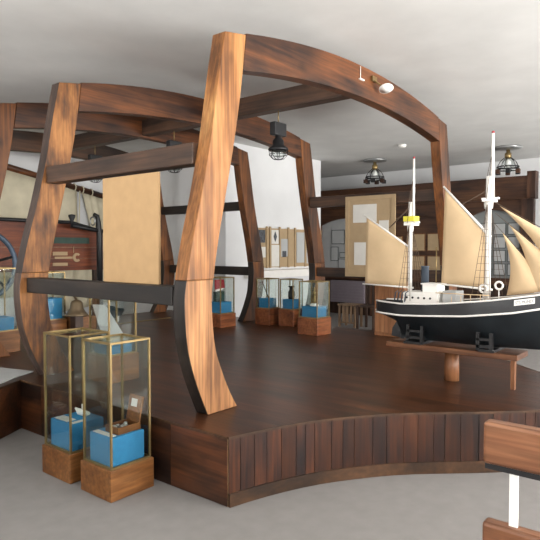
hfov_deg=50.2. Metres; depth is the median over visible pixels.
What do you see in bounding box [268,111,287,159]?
lantern
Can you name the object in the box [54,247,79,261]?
spanner
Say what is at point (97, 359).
display case
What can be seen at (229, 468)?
platform
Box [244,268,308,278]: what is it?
ledge
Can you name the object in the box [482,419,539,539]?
bench
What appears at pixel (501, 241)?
print
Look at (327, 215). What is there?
trim
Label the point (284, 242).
picture
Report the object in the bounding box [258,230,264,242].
picture
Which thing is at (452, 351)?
bench
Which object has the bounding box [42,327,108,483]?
display case
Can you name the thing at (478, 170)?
wall
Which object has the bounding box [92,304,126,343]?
information sheet
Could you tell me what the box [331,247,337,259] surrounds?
print
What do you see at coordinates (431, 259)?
print
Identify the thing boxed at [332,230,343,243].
print
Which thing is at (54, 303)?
display case
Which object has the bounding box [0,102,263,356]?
frame
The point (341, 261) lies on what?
print
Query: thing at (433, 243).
print
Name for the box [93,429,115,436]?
card
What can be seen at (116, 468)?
display case
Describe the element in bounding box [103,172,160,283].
panel
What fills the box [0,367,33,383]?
sheet
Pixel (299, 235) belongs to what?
picture
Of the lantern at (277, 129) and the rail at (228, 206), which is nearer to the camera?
the lantern at (277, 129)
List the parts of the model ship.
cap rail, guard rail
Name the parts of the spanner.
handle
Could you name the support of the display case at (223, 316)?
on the platform
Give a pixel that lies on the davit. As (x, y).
(99, 251)
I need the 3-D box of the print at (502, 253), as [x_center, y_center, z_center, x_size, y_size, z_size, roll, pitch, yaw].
[4.760,-0.291,11.971,0.214,0.214,0.007,2,3,39]
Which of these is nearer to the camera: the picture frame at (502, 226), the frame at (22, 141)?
the frame at (22, 141)
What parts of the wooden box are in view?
lid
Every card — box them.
[55,415,75,421]
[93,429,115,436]
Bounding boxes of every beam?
[72,132,136,151]
[142,118,200,136]
[237,84,350,119]
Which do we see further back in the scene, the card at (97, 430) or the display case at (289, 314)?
the display case at (289, 314)
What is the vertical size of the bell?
0.562 m
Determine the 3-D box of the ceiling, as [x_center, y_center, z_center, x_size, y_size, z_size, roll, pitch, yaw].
[0.797,-2.157,5.658,14.400,0.100,16.300,2,3,39]
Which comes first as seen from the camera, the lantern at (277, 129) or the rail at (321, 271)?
the lantern at (277, 129)
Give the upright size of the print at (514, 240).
0.214 m
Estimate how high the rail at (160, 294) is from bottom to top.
0.130 m
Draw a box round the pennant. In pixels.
[213,279,224,301]
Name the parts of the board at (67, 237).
edge rail, panel, name plate, name plate, post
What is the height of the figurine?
0.262 m
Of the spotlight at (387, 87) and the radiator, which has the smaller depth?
the spotlight at (387, 87)
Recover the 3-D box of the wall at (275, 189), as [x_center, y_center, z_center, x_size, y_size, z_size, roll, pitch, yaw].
[-0.988,-0.597,12.277,2.948,3.498,2.980,2,3,39]
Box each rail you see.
[27,277,173,305]
[46,142,197,184]
[161,202,239,214]
[170,265,247,274]
[310,189,434,207]
[317,267,440,280]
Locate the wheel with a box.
[0,234,16,295]
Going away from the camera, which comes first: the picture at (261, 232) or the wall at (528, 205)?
the picture at (261, 232)
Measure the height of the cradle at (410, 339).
0.165 m
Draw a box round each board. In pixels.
[0,217,102,314]
[258,226,320,267]
[322,219,344,267]
[396,215,439,269]
[472,210,520,277]
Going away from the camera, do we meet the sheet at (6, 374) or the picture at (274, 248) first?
the sheet at (6, 374)
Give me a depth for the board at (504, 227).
11.94 m
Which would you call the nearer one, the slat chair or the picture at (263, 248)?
the picture at (263, 248)
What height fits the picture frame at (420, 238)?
0.400 m
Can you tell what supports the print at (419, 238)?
attached to the board at (426, 234)
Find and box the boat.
[91,305,123,320]
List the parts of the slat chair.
leg, seat, leg, backrest, leg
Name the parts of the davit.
arm, post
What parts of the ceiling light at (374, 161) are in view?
stem, ceiling plate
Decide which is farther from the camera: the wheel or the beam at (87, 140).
the beam at (87, 140)
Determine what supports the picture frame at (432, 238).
attached to the board at (426, 234)
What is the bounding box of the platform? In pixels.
[0,310,539,507]
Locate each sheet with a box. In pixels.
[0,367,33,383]
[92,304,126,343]
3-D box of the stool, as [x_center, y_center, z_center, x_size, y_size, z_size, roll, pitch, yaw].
[1.660,0.933,11.905,0.440,0.470,0.340,2,3,39]
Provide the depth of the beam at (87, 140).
8.22 m
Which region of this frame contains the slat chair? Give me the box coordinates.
[356,285,374,329]
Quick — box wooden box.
[105,393,143,434]
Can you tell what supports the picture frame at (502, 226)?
on the board at (504, 227)
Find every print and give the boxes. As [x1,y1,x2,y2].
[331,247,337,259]
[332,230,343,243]
[339,259,344,267]
[407,234,423,249]
[412,256,423,269]
[428,234,438,249]
[428,256,439,269]
[494,224,504,233]
[494,237,504,247]
[494,251,504,260]
[494,264,504,274]
[508,223,518,233]
[508,237,518,247]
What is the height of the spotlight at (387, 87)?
0.150 m
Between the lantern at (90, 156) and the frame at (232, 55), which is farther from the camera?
the lantern at (90, 156)
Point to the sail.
(16, 196)
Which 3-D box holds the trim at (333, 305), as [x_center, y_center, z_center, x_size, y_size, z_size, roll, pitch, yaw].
[3.189,0.689,13.238,4.880,0.860,0.090,2,3,39]
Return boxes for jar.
[288,286,294,298]
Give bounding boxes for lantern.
[88,151,101,182]
[166,131,182,172]
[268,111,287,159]
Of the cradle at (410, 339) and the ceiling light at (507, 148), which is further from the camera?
the ceiling light at (507, 148)
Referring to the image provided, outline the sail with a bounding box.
[0,164,114,311]
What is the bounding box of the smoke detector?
[398,144,406,147]
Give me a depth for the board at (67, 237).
9.46 m
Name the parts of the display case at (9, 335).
brass frame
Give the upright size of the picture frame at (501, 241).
0.250 m
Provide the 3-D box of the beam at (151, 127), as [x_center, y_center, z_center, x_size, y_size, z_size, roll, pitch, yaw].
[-1.216,-1.850,7.257,1.075,0.200,0.140,2,3,39]
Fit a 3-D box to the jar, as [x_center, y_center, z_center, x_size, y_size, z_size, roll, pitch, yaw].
[0.325,0.341,8.752,0.104,0.200,0.104,2,3,39]
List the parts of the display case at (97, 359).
brass frame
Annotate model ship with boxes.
[362,131,539,349]
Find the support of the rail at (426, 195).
attached to the frame at (232, 55)
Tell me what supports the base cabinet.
on the platform
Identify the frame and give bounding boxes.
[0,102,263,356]
[10,130,173,312]
[13,82,324,375]
[173,31,456,414]
[412,233,425,250]
[427,233,438,250]
[493,236,505,248]
[493,250,505,261]
[493,263,505,275]
[494,223,505,234]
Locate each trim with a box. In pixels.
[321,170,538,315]
[321,175,526,209]
[321,199,520,225]
[322,278,518,315]
[325,277,509,284]
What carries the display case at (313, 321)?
on the platform
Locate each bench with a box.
[386,338,527,389]
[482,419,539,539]
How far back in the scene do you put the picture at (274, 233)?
11.20 m
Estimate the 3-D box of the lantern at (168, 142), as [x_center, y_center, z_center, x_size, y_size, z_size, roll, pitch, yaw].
[-1.206,-1.491,7.262,0.220,0.539,0.220,2,3,39]
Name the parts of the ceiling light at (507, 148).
bulb, stem, ceiling plate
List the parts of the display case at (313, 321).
brass frame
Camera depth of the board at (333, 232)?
14.52 m
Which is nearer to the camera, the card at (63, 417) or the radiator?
the card at (63, 417)
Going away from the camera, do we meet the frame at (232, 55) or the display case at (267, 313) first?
the frame at (232, 55)
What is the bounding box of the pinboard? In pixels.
[345,194,395,276]
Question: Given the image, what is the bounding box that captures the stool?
[337,303,362,327]
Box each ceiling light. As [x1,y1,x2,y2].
[363,158,386,183]
[495,145,522,175]
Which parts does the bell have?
post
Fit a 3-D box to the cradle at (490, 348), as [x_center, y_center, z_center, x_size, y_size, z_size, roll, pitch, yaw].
[1.870,0.589,4.859,0.134,0.165,0.405,2,3,39]
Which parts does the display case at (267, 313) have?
brass frame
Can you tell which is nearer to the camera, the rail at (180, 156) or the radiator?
the rail at (180, 156)
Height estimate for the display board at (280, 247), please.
0.795 m
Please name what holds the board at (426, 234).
attached to the wall at (528, 205)
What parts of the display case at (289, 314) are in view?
brass frame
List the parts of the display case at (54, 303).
brass frame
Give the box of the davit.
[68,213,102,304]
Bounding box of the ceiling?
[0,0,539,177]
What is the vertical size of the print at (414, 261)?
0.314 m
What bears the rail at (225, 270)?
attached to the frame at (22, 141)
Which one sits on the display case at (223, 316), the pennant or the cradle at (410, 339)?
the pennant
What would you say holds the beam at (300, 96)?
attached to the frame at (232, 55)
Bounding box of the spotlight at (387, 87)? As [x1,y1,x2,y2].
[371,75,393,93]
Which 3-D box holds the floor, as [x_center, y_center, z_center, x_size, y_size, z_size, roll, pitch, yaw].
[0.797,1.440,5.789,14.400,0.100,16.300,2,3,39]
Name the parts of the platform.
floor strip, skirting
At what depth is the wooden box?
3.89 m
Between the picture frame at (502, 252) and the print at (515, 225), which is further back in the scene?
the picture frame at (502, 252)
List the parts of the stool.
leg, seat, leg, leg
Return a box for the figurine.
[310,287,318,305]
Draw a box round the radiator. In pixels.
[330,280,364,303]
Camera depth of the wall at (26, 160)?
10.52 m
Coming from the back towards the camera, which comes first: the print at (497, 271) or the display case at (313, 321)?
the print at (497, 271)
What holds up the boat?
on the platform
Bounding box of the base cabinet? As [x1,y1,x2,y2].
[374,281,407,337]
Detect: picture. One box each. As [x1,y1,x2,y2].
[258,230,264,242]
[261,247,265,256]
[271,230,278,243]
[271,245,278,266]
[281,239,287,256]
[296,232,303,262]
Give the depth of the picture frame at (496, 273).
11.97 m
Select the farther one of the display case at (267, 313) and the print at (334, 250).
the print at (334, 250)
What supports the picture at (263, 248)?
attached to the display board at (280, 247)
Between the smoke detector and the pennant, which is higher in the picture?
the smoke detector
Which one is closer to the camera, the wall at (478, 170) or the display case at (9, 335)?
the display case at (9, 335)
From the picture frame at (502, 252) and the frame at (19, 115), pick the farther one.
the picture frame at (502, 252)
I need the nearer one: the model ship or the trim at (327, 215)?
the model ship
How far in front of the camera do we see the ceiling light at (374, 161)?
12.24 m
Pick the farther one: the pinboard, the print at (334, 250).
the print at (334, 250)
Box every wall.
[0,151,123,325]
[123,143,320,316]
[321,158,539,292]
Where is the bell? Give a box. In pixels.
[62,297,95,334]
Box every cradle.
[404,324,433,344]
[476,332,504,352]
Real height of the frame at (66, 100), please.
2.917 m
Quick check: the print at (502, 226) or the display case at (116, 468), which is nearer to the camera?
the display case at (116, 468)
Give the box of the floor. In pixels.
[0,312,539,539]
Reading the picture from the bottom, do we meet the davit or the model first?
the model
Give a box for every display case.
[0,267,19,352]
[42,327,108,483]
[48,271,66,333]
[81,333,153,502]
[87,298,138,383]
[212,276,235,327]
[255,278,279,324]
[279,278,302,326]
[298,280,330,335]
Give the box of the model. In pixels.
[75,404,89,415]

